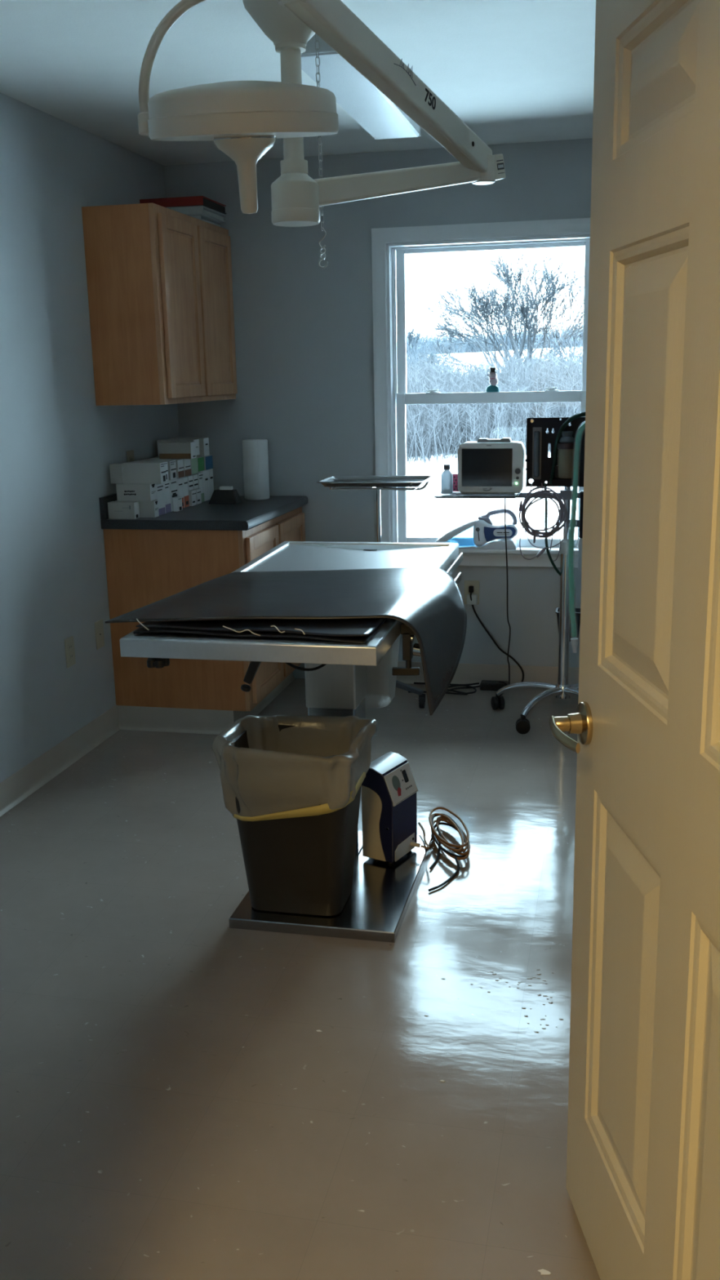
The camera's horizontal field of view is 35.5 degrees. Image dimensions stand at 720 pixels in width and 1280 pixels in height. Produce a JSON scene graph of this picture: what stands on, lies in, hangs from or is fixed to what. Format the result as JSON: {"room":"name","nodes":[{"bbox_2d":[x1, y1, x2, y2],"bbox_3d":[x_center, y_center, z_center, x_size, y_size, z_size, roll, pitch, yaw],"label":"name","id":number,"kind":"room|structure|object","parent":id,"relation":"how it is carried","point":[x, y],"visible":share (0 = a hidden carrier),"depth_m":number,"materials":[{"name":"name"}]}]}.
{"room":"operating room","nodes":[
{"label":"operating room","id":0,"kind":"room"},
{"bbox_2d":[0,92,179,782],"bbox_3d":[-1.801,-0.083,1.792,0.140,2.500,8.142,2,14,12],"label":"wall","id":1,"kind":"structure","parent":0,"point":[58,447],"depth_m":4.26,"materials":[{"name":"paint"}]},
{"bbox_2d":[0,704,119,816],"bbox_3d":[-1.420,0.726,3.273,0.017,0.107,3.425,2,14,12],"label":"baseboard","id":2,"kind":"structure","parent":1,"relation":"attached to","point":[20,785],"depth_m":4.36,"materials":[{"name":"beige plastic"}]},
{"bbox_2d":[64,635,75,667],"bbox_3d":[-1.145,0.047,4.450,0.007,0.116,0.072,2,14,12],"label":"wall outlet","id":3,"kind":"object","parent":1,"relation":"attached to","point":[68,642],"visible":1,"depth_m":4.44,"materials":[{"name":"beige plastic"}]},
{"bbox_2d":[68,643,72,650],"bbox_3d":[-1.143,0.028,4.445,0.002,0.027,0.031,2,14,12],"label":"socket","id":4,"kind":"object","parent":3,"relation":"attached to","point":[70,645],"depth_m":4.44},
{"bbox_2d":[69,653,73,660],"bbox_3d":[-1.142,0.066,4.454,0.002,0.027,0.031,2,14,12],"label":"socket","id":5,"kind":"object","parent":3,"relation":"attached to","point":[71,655],"depth_m":4.45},
{"bbox_2d":[94,618,104,649],"bbox_3d":[-1.087,-0.024,4.704,0.006,0.116,0.072,2,14,12],"label":"outlet","id":6,"kind":"object","parent":1,"relation":"attached to","point":[99,628],"visible":1,"depth_m":4.70,"materials":[{"name":"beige plastic"}]},
{"bbox_2d":[98,493,117,519],"bbox_3d":[-0.970,-0.651,5.114,0.019,0.091,0.934,2,14,12],"label":"backsplash","id":7,"kind":"structure","parent":1,"relation":"attached to","point":[104,500],"depth_m":4.68,"materials":[{"name":"grey laminate"}]},
{"bbox_2d":[126,449,134,462],"bbox_3d":[-1.007,-0.775,4.957,0.007,0.116,0.072,2,14,12],"label":"wall outlet","id":8,"kind":"object","parent":1,"relation":"attached to","point":[130,454],"visible":0.44,"depth_m":4.94,"materials":[{"name":"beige plastic"}]},
{"bbox_2d":[81,203,237,405],"bbox_3d":[-0.835,-1.430,4.913,0.320,0.767,0.897,2,14,12],"label":"upper cabinet","id":9,"kind":"object","parent":1,"relation":"attached to","point":[159,280],"visible":1,"depth_m":4.54,"materials":[{"name":"brown wood"}]},
{"bbox_2d":[189,214,222,226],"bbox_3d":[-0.795,-1.886,5.104,0.260,0.030,0.280,2,14,12],"label":"binder","id":10,"kind":"object","parent":9,"relation":"on","point":[201,217],"visible":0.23,"depth_m":5.04,"materials":[{"name":"white plastic"}]},
{"bbox_2d":[166,205,225,222],"bbox_3d":[-0.791,-1.916,5.086,0.283,0.034,0.300,2,14,12],"label":"binder","id":11,"kind":"object","parent":10,"relation":"on","point":[203,211],"visible":0.48,"depth_m":4.94,"materials":[{"name":"white plastic"}]},
{"bbox_2d":[139,195,226,213],"bbox_3d":[-0.792,-1.950,5.072,0.294,0.038,0.310,2,14,12],"label":"binder","id":12,"kind":"object","parent":11,"relation":"on","point":[195,200],"visible":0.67,"depth_m":4.93,"materials":[{"name":"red plastic"}]},
{"bbox_2d":[0,0,595,165],"bbox_3d":[-0.136,-1.276,1.125,3.606,0.060,8.142,2,14,12],"label":"ceiling","id":13,"kind":"structure","parent":0,"point":[512,71],"depth_m":3.52,"materials":[{"name":"paint"}]},
{"bbox_2d":[137,0,505,226],"bbox_3d":[-0.085,-1.263,2.578,0.468,0.634,1.211,6,15,27],"label":"lamp","id":14,"kind":"object","parent":13,"relation":"attached to","point":[244,119],"visible":1,"depth_m":2.36,"materials":[{"name":"metal"}]},
{"bbox_2d":[315,33,328,268],"bbox_3d":[-0.112,-1.384,3.147,0.029,0.661,0.028,2,14,12],"label":"hanging chain","id":15,"kind":"object","parent":13,"relation":"hanging from","point":[317,57],"visible":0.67,"depth_m":3.16,"materials":[{"name":"silver metal"}]},
{"bbox_2d":[301,34,420,139],"bbox_3d":[0.009,-1.823,3.733,0.183,0.081,1.235,2,14,12],"label":"ceiling light","id":16,"kind":"object","parent":13,"relation":"attached to","point":[366,104],"visible":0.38,"depth_m":3.63,"materials":[{"name":"plastic"}]},
{"bbox_2d":[0,678,600,1279],"bbox_3d":[-0.100,1.172,1.635,3.606,0.060,8.002,2,14,12],"label":"floor","id":17,"kind":"structure","parent":0,"point":[174,1104],"depth_m":2.60,"materials":[{"name":"plastic"}]},
{"bbox_2d":[102,506,305,734],"bbox_3d":[-0.660,-0.133,5.170,0.630,0.874,0.929,2,14,12],"label":"base cabinet","id":18,"kind":"object","parent":17,"relation":"on","point":[144,567],"visible":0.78,"depth_m":4.77,"materials":[{"name":"brown wood"}]},
{"bbox_2d":[98,493,308,530],"bbox_3d":[-0.665,-0.623,5.051,0.642,0.130,0.936,2,14,12],"label":"countertop","id":19,"kind":"structure","parent":18,"relation":"on","point":[246,515],"depth_m":4.70,"materials":[{"name":"grey laminate"}]},
{"bbox_2d":[107,501,139,519],"bbox_3d":[-0.986,-0.542,4.702,0.120,0.069,0.049,2,14,12],"label":"box","id":20,"kind":"object","parent":19,"relation":"on","point":[116,509],"visible":1,"depth_m":4.68,"materials":[{"name":"white cardboard"}]},
{"bbox_2d":[115,499,159,517],"bbox_3d":[-0.938,-0.553,4.742,0.176,0.070,0.046,2,14,12],"label":"box","id":21,"kind":"object","parent":19,"relation":"on","point":[147,508],"visible":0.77,"depth_m":4.71,"materials":[{"name":"white cardboard"}]},
{"bbox_2d":[115,483,156,501],"bbox_3d":[-0.935,-0.620,4.716,0.152,0.072,0.064,2,14,12],"label":"box","id":22,"kind":"object","parent":21,"relation":"on","point":[125,492],"visible":0.94,"depth_m":4.69,"materials":[{"name":"white cardboard"}]},
{"bbox_2d":[109,463,123,483],"bbox_3d":[-1.010,-0.698,4.721,0.056,0.080,0.054,2,14,12],"label":"box","id":23,"kind":"object","parent":22,"relation":"on","point":[116,469],"visible":0.78,"depth_m":4.70,"materials":[{"name":"white cardboard"}]},
{"bbox_2d":[122,462,166,484],"bbox_3d":[-0.897,-0.697,4.692,0.168,0.086,0.058,2,14,12],"label":"box","id":24,"kind":"object","parent":22,"relation":"on","point":[134,473],"visible":1,"depth_m":4.67,"materials":[{"name":"white cardboard"}]},
{"bbox_2d":[155,483,165,515],"bbox_3d":[-0.930,-0.599,4.802,0.174,0.131,0.083,2,14,12],"label":"box","id":25,"kind":"object","parent":19,"relation":"on","point":[159,487],"visible":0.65,"depth_m":4.78,"materials":[{"name":"white cardboard"}]},
{"bbox_2d":[121,461,168,480],"bbox_3d":[-0.920,-0.720,4.826,0.175,0.082,0.092,2,14,12],"label":"box","id":26,"kind":"object","parent":25,"relation":"on","point":[166,462],"visible":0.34,"depth_m":4.84,"materials":[{"name":"white cardboard"}]},
{"bbox_2d":[163,480,171,513],"bbox_3d":[-0.913,-0.618,4.872,0.175,0.135,0.060,2,14,12],"label":"box","id":27,"kind":"object","parent":19,"relation":"on","point":[166,486],"visible":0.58,"depth_m":4.85,"materials":[{"name":"white cardboard"}]},
{"bbox_2d":[168,479,177,511],"bbox_3d":[-0.896,-0.635,4.944,0.176,0.135,0.084,2,14,12],"label":"box","id":28,"kind":"object","parent":19,"relation":"on","point":[173,483],"visible":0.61,"depth_m":4.91,"materials":[{"name":"white cardboard"}]},
{"bbox_2d":[132,459,176,479],"bbox_3d":[-0.898,-0.743,4.921,0.176,0.082,0.070,2,14,12],"label":"box","id":29,"kind":"object","parent":28,"relation":"on","point":[171,463],"visible":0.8,"depth_m":4.89,"materials":[{"name":"white cardboard"}]},
{"bbox_2d":[173,496,182,511],"bbox_3d":[-0.797,-0.595,4.927,0.023,0.060,0.056,2,14,12],"label":"box","id":30,"kind":"object","parent":19,"relation":"on","point":[177,501],"visible":1,"depth_m":4.91,"materials":[{"name":"white cardboard"}]},
{"bbox_2d":[175,478,184,507],"bbox_3d":[-0.880,-0.650,5.015,0.177,0.131,0.058,2,14,12],"label":"box","id":31,"kind":"object","parent":19,"relation":"on","point":[180,482],"visible":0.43,"depth_m":5.00,"materials":[{"name":"white cardboard"}]},
{"bbox_2d":[141,458,184,478],"bbox_3d":[-0.878,-0.762,5.006,0.178,0.080,0.072,2,14,12],"label":"box","id":32,"kind":"object","parent":31,"relation":"on","point":[179,462],"visible":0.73,"depth_m":4.98,"materials":[{"name":"white cardboard"}]},
{"bbox_2d":[179,476,189,507],"bbox_3d":[-0.866,-0.665,5.074,0.178,0.132,0.058,2,14,12],"label":"box","id":33,"kind":"object","parent":19,"relation":"on","point":[185,490],"visible":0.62,"depth_m":5.05,"materials":[{"name":"white cardboard"}]},
{"bbox_2d":[149,457,191,476],"bbox_3d":[-0.860,-0.780,5.082,0.178,0.080,0.080,2,14,12],"label":"box","id":34,"kind":"object","parent":33,"relation":"on","point":[187,465],"visible":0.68,"depth_m":5.06,"materials":[{"name":"white cardboard"}]},
{"bbox_2d":[158,441,195,458],"bbox_3d":[-0.813,-0.846,5.021,0.153,0.072,0.064,2,14,12],"label":"box","id":35,"kind":"object","parent":34,"relation":"on","point":[167,450],"visible":1,"depth_m":4.99,"materials":[{"name":"white cardboard"}]},
{"bbox_2d":[188,489,196,506],"bbox_3d":[-0.846,-0.649,5.140,0.190,0.069,0.058,2,14,12],"label":"box","id":36,"kind":"object","parent":19,"relation":"on","point":[192,494],"visible":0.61,"depth_m":5.10,"materials":[{"name":"white cardboard"}]},
{"bbox_2d":[186,475,193,490],"bbox_3d":[-0.853,-0.714,5.126,0.178,0.064,0.058,2,14,12],"label":"box","id":37,"kind":"object","parent":36,"relation":"on","point":[190,482],"visible":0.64,"depth_m":5.10,"materials":[{"name":"white cardboard"}]},
{"bbox_2d":[154,455,197,474],"bbox_3d":[-0.842,-0.801,5.160,0.179,0.080,0.073,2,14,12],"label":"box","id":38,"kind":"object","parent":37,"relation":"on","point":[193,462],"visible":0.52,"depth_m":5.13,"materials":[{"name":"cardboard"}]},
{"bbox_2d":[156,439,199,456],"bbox_3d":[-0.835,-0.885,5.181,0.180,0.072,0.070,2,14,12],"label":"box","id":39,"kind":"object","parent":38,"relation":"on","point":[197,441],"visible":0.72,"depth_m":5.16,"materials":[{"name":"white cardboard"}]},
{"bbox_2d":[193,488,201,504],"bbox_3d":[-0.832,-0.663,5.199,0.191,0.069,0.058,2,14,12],"label":"box","id":40,"kind":"object","parent":19,"relation":"on","point":[198,496],"visible":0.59,"depth_m":5.17,"materials":[{"name":"white cardboard"}]},
{"bbox_2d":[191,474,198,488],"bbox_3d":[-0.839,-0.729,5.184,0.179,0.064,0.058,2,14,12],"label":"box","id":41,"kind":"object","parent":40,"relation":"on","point":[195,479],"visible":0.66,"depth_m":5.16,"materials":[{"name":"white cardboard"}]},
{"bbox_2d":[194,471,204,502],"bbox_3d":[-0.824,-0.711,5.255,0.180,0.137,0.060,2,14,12],"label":"box","id":42,"kind":"object","parent":19,"relation":"on","point":[200,475],"visible":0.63,"depth_m":5.23,"materials":[{"name":"white cardboard"}]},
{"bbox_2d":[196,456,204,471],"bbox_3d":[-0.824,-0.817,5.239,0.179,0.064,0.082,2,14,12],"label":"box","id":43,"kind":"object","parent":42,"relation":"on","point":[200,460],"visible":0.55,"depth_m":5.21,"materials":[{"name":"green cardboard"}]},
{"bbox_2d":[200,470,208,501],"bbox_3d":[-0.809,-0.728,5.316,0.181,0.141,0.062,2,14,12],"label":"box","id":44,"kind":"object","parent":19,"relation":"on","point":[206,486],"visible":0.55,"depth_m":5.29,"materials":[{"name":"white cardboard"}]},
{"bbox_2d":[203,454,213,470],"bbox_3d":[-0.801,-0.839,5.329,0.184,0.064,0.097,2,14,12],"label":"box","id":45,"kind":"object","parent":44,"relation":"on","point":[208,464],"visible":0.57,"depth_m":5.30,"materials":[{"name":"blue cardboard"}]},
{"bbox_2d":[167,437,209,456],"bbox_3d":[-0.807,-0.909,5.301,0.181,0.083,0.070,2,14,12],"label":"box","id":46,"kind":"object","parent":45,"relation":"on","point":[203,442],"visible":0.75,"depth_m":5.26,"materials":[{"name":"white cardboard"}]},
{"bbox_2d":[207,468,213,499],"bbox_3d":[-0.794,-0.745,5.378,0.182,0.143,0.063,2,14,12],"label":"box","id":47,"kind":"object","parent":19,"relation":"on","point":[211,482],"visible":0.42,"depth_m":5.35,"materials":[{"name":"white cardboard"}]},
{"bbox_2d":[208,486,241,504],"bbox_3d":[-0.621,-0.667,5.180,0.137,0.076,0.078,2,14,12],"label":"dispenser","id":48,"kind":"object","parent":19,"relation":"on","point":[224,495],"visible":1,"depth_m":5.16,"materials":[{"name":"black plastic"}]},
{"bbox_2d":[241,439,269,499],"bbox_3d":[-0.492,-0.806,5.322,0.119,0.276,0.121,2,14,12],"label":"paper towel roll","id":49,"kind":"object","parent":19,"relation":"on","point":[255,451],"visible":1,"depth_m":5.28,"materials":[{"name":"white paper"}]},
{"bbox_2d":[119,541,462,942],"bbox_3d":[-0.074,0.287,3.192,0.644,0.942,1.325,2,14,12],"label":"exam table","id":50,"kind":"object","parent":17,"relation":"on","point":[375,908],"visible":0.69,"depth_m":3.17,"materials":[{"name":"metal"}]},
{"bbox_2d":[133,617,387,643],"bbox_3d":[-0.215,-0.057,2.642,0.564,0.036,0.346,2,14,12],"label":"pad","id":51,"kind":"object","parent":50,"relation":"on","point":[344,630],"visible":0.55,"depth_m":2.54,"materials":[{"name":"black plastic"}]},
{"bbox_2d":[104,567,466,715],"bbox_3d":[-0.117,-0.014,2.909,0.776,0.237,0.806,2,14,12],"label":"sheet","id":52,"kind":"object","parent":50,"relation":"on","point":[428,601],"visible":1,"depth_m":2.77,"materials":[{"name":"black plastic"}]},
{"bbox_2d":[211,714,377,915],"bbox_3d":[-0.179,0.490,3.158,0.422,0.505,0.353,2,14,12],"label":"waste bin","id":53,"kind":"object","parent":50,"relation":"on","point":[291,784],"visible":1,"depth_m":3.06,"materials":[{"name":"black plastic"}]},
{"bbox_2d":[364,635,399,708],"bbox_3d":[0.020,-0.018,3.647,0.247,0.453,0.236,2,14,12],"label":"bucket","id":54,"kind":"object","parent":50,"relation":"hanging from","point":[380,681],"visible":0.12,"depth_m":3.59,"materials":[{"name":"plastic"}]},
{"bbox_2d":[361,751,420,863],"bbox_3d":[0.104,0.517,3.455,0.142,0.305,0.154,7,16,31],"label":"pump","id":55,"kind":"object","parent":50,"relation":"on","point":[389,788],"visible":0.96,"depth_m":3.41,"materials":[{"name":"blue plastic"}]},
{"bbox_2d":[315,475,435,708],"bbox_3d":[0.103,-0.216,5.083,0.492,1.044,0.600,2,14,12],"label":"stand","id":56,"kind":"object","parent":17,"relation":"on","point":[406,482],"visible":0.71,"depth_m":4.92,"materials":[{"name":"metal"}]},
{"bbox_2d":[315,475,435,487],"bbox_3d":[0.070,-0.679,4.825,0.474,0.023,0.309,2,14,12],"label":"tray","id":57,"kind":"object","parent":56,"relation":"on","point":[406,481],"depth_m":4.84,"materials":[{"name":"metal"}]},
{"bbox_2d":[417,806,470,891],"bbox_3d":[0.268,0.647,3.546,0.158,0.067,0.519,-1,13,1],"label":"coiled cable","id":58,"kind":"object","parent":17,"relation":"on","point":[450,821],"visible":1,"depth_m":3.57,"materials":[{"name":"black rubber"}]},
{"bbox_2d":[408,680,508,694],"bbox_3d":[0.472,0.223,5.383,0.462,0.036,0.167,2,14,12],"label":"power adapter","id":59,"kind":"object","parent":17,"relation":"on","point":[485,685],"visible":0.8,"depth_m":5.37,"materials":[{"name":"black plastic"}]},
{"bbox_2d":[424,968,563,1032],"bbox_3d":[0.336,0.867,2.750,0.324,0.001,0.287,2,14,12],"label":"debris","id":60,"kind":"object","parent":17,"relation":"on","point":[538,974],"visible":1,"depth_m":2.79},
{"bbox_2d":[433,412,585,733],"bbox_3d":[0.774,-0.314,4.843,0.840,1.317,0.614,2,14,12],"label":"stand","id":61,"kind":"object","parent":17,"relation":"on","point":[557,469],"visible":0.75,"depth_m":4.64,"materials":[{"name":"silver metal"}]},
{"bbox_2d":[440,464,453,493],"bbox_3d":[0.360,-0.667,4.667,0.049,0.120,0.049,2,14,12],"label":"plastic bottle","id":62,"kind":"object","parent":61,"relation":"on","point":[446,477],"visible":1,"depth_m":4.65,"materials":[{"name":"clear plastic"}]},
{"bbox_2d":[452,473,458,491],"bbox_3d":[0.404,-0.667,4.767,0.044,0.074,0.041,2,14,12],"label":"carton","id":63,"kind":"object","parent":61,"relation":"on","point":[455,475],"visible":0.43,"depth_m":4.75,"materials":[{"name":"pink cardboard"}]},
{"bbox_2d":[433,488,523,498],"bbox_3d":[0.498,-0.611,4.702,0.343,0.009,0.300,2,14,12],"label":"shelf","id":64,"kind":"object","parent":61,"relation":"attached to","point":[439,495],"depth_m":4.61,"materials":[{"name":"silver metal"}]},
{"bbox_2d":[455,437,525,494],"bbox_3d":[0.539,-0.718,4.642,0.275,0.224,0.133,2,14,12],"label":"patient monitor","id":65,"kind":"object","parent":61,"relation":"on","point":[486,466],"visible":1,"depth_m":4.60,"materials":[{"name":"white plastic"}]},
{"bbox_2d":[498,498,511,685],"bbox_3d":[0.657,-0.217,5.064,0.050,1.013,0.396,0,13,6],"label":"cord","id":66,"kind":"object","parent":61,"relation":"hanging from","point":[505,683],"visible":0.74,"depth_m":4.98,"materials":[{"name":"black rubber"}]},
{"bbox_2d":[518,481,568,561],"bbox_3d":[0.753,-0.487,4.629,0.202,0.328,0.064,2,14,12],"label":"lead","id":67,"kind":"object","parent":61,"relation":"hanging from","point":[562,512],"visible":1,"depth_m":4.61,"materials":[{"name":"grey rubber"}]},
{"bbox_2d":[551,431,578,485],"bbox_3d":[0.831,-0.733,4.540,0.105,0.216,0.083,2,14,12],"label":"jar","id":68,"kind":"object","parent":61,"relation":"on","point":[563,442],"depth_m":4.52,"materials":[{"name":"plastic"}]},
{"bbox_2d":[557,448,574,478],"bbox_3d":[0.834,-0.714,4.546,0.072,0.117,0.072,2,14,12],"label":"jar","id":69,"kind":"object","parent":61,"relation":"on","point":[565,456],"depth_m":4.52,"materials":[{"name":"beige plastic"}]},
{"bbox_2d":[555,607,580,641],"bbox_3d":[0.914,-0.066,4.923,0.116,0.132,0.100,2,14,12],"label":"basket","id":70,"kind":"object","parent":61,"relation":"on","point":[577,611],"depth_m":4.88,"materials":[{"name":"metal"}]},
{"bbox_2d":[568,422,585,653],"bbox_3d":[0.912,-0.411,4.556,0.161,0.937,0.047,-8,15,-26],"label":"hose","id":71,"kind":"object","parent":61,"relation":"hanging from","point":[574,642],"visible":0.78,"depth_m":4.53,"materials":[{"name":"green plastic"}]},
{"bbox_2d":[577,537,582,572],"bbox_3d":[0.945,-0.357,4.698,0.066,0.141,0.066,2,14,12],"label":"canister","id":72,"kind":"object","parent":61,"relation":"on","point":[580,563],"depth_m":4.69,"materials":[{"name":"silver metal"}]},
{"bbox_2d":[537,1269,551,1275],"bbox_3d":[0.311,1.068,1.904,0.021,0.001,0.012,-1,13,0],"label":"paper scrap","id":73,"kind":"object","parent":17,"relation":"on","point":[544,1272],"visible":1,"depth_m":1.90,"materials":[{"name":"white paper"}]},
{"bbox_2d":[164,137,592,678],"bbox_3d":[0.755,-0.948,5.217,3.326,2.500,0.140,2,14,12],"label":"wall","id":74,"kind":"structure","parent":0,"point":[304,330],"depth_m":5.26,"materials":[{"name":"paint"}]},
{"bbox_2d":[464,580,479,604],"bbox_3d":[0.533,-0.226,5.365,0.072,0.116,0.007,2,14,12],"label":"wall outlet","id":75,"kind":"object","parent":74,"relation":"attached to","point":[475,584],"visible":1,"depth_m":5.36,"materials":[{"name":"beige plastic"}]},
{"bbox_2d":[466,594,477,604],"bbox_3d":[0.532,-0.193,5.356,0.049,0.048,0.025,2,14,12],"label":"plug adapter","id":76,"kind":"object","parent":75,"relation":"attached to","point":[474,597],"visible":1,"depth_m":5.34,"materials":[{"name":"beige plastic"}]},
{"bbox_2d":[468,586,524,681],"bbox_3d":[0.649,-0.011,5.358,0.266,0.487,0.054,2,14,12],"label":"cable","id":77,"kind":"object","parent":76,"relation":"attached to","point":[470,588],"visible":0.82,"depth_m":5.38,"materials":[{"name":"black rubber"}]},
{"bbox_2d":[371,217,590,567],"bbox_3d":[0.602,-1.104,5.182,1.090,1.530,0.202,2,14,12],"label":"window","id":78,"kind":"structure","parent":74,"relation":"in","point":[389,246],"depth_m":5.19,"materials":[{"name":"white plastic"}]},
{"bbox_2d":[435,508,519,549],"bbox_3d":[0.549,-0.525,5.280,0.384,0.183,0.100,2,14,12],"label":"vacuum","id":79,"kind":"object","parent":78,"relation":"on","point":[482,532],"visible":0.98,"depth_m":5.24,"materials":[{"name":"white plastic"}]},
{"bbox_2d":[445,526,475,546],"bbox_3d":[0.476,-0.493,5.304,0.134,0.092,0.072,2,14,12],"label":"bowl","id":80,"kind":"object","parent":79,"relation":"on","point":[463,535],"depth_m":5.27,"materials":[{"name":"blue plastic"}]},
{"bbox_2d":[485,367,499,391],"bbox_3d":[0.612,-1.202,5.198,0.062,0.112,0.041,2,14,12],"label":"snowman figurine","id":81,"kind":"object","parent":78,"relation":"on","point":[493,381],"visible":1,"depth_m":5.19,"materials":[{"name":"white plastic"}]},
{"bbox_2d":[395,661,578,685],"bbox_3d":[1.062,0.185,5.338,2.710,0.107,0.017,2,14,12],"label":"baseboard","id":82,"kind":"structure","parent":74,"relation":"attached to","point":[465,673],"depth_m":5.43,"materials":[{"name":"beige plastic"}]},
{"bbox_3d":[-0.212,0.048,0.966,3.326,2.440,0.120,2,14,12],"label":"wall","id":83,"kind":"structure","parent":0,"visible":0},
{"bbox_2d":[549,0,719,1279],"bbox_3d":[0.418,0.136,1.395,0.165,2.025,0.947,-2,13,-4],"label":"door","id":84,"kind":"structure","parent":83,"relation":"in","point":[642,1187],"depth_m":1.50,"materials":[{"name":"beige paint"}]},
{"label":"outside","id":85,"kind":"structure","parent":0,"visible":0},
{"bbox_2d":[406,346,582,538],"bbox_3d":[-19.722,-55.380,215.253,556.000,15.562,414.550,2,14,12],"label":"ground","id":86,"kind":"structure","parent":85,"point":[428,516],"depth_m":17.35,"materials":[{"name":"white snow"}]},
{"bbox_2d":[406,324,432,372],"bbox_3d":[4.227,-25.149,103.023,4.806,6.915,4.574,2,14,12],"label":"bare tree","id":87,"kind":"object","parent":86,"relation":"on","point":[411,335],"visible":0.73,"depth_m":102.35,"materials":[{"name":"grey plant"}]},
{"bbox_2d":[426,351,436,373],"bbox_3d":[5.178,-18.897,82.635,2.330,4.330,2.217,2,14,12],"label":"evergreen tree","id":88,"kind":"object","parent":86,"relation":"on","point":[431,356],"visible":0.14,"depth_m":82.21,"materials":[{"name":"green plant"}]},
{"bbox_2d":[425,356,457,370],"bbox_3d":[5.726,-18.250,80.547,2.855,4.136,2.346,2,14,12],"label":"bare tree","id":89,"kind":"object","parent":86,"relation":"on","point":[441,357],"visible":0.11,"depth_m":80.06,"materials":[{"name":"plant"}]},
{"bbox_2d":[396,329,582,463],"bbox_3d":[3.170,-6.916,31.196,11.719,3.134,14.669,1,13,8],"label":"brush","id":90,"kind":"object","parent":86,"relation":"on","point":[427,424],"visible":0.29,"depth_m":26.25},
{"bbox_2d":[396,319,582,375],"bbox_3d":[11.971,-31.784,127.144,37.916,8.912,43.289,2,14,12],"label":"woodland","id":91,"kind":"object","parent":86,"relation":"on","point":[439,340],"visible":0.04,"depth_m":118.61,"materials":[{"name":"grey plant"}]},
{"bbox_2d":[406,350,582,383],"bbox_3d":[6.093,-13.402,59.993,18.986,3.779,29.076,1,14,10],"label":"brush","id":92,"kind":"object","parent":86,"relation":"on","point":[548,350],"visible":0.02,"depth_m":51.62,"materials":[{"name":"grey plant"}]},
{"bbox_2d":[406,322,583,354],"bbox_3d":[34.521,-87.579,329.122,94.565,10.616,82.880,2,14,12],"label":"woodland","id":93,"kind":"object","parent":86,"relation":"on","point":[470,347],"visible":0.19,"depth_m":297.60,"materials":[{"name":"grey plant"}]},
{"bbox_2d":[416,249,584,376],"bbox_3d":[13.068,-26.684,96.336,16.971,13.258,12.709,2,14,12],"label":"bare tree","id":94,"kind":"object","parent":86,"relation":"on","point":[486,306],"visible":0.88,"depth_m":94.42,"materials":[{"name":"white plant"}]},
{"bbox_2d":[545,332,582,367],"bbox_3d":[15.142,-19.568,81.108,3.823,5.380,2.845,2,14,12],"label":"bare tree","id":95,"kind":"object","parent":86,"relation":"on","point":[574,339],"visible":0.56,"depth_m":80.81,"materials":[{"name":"grey plant"}]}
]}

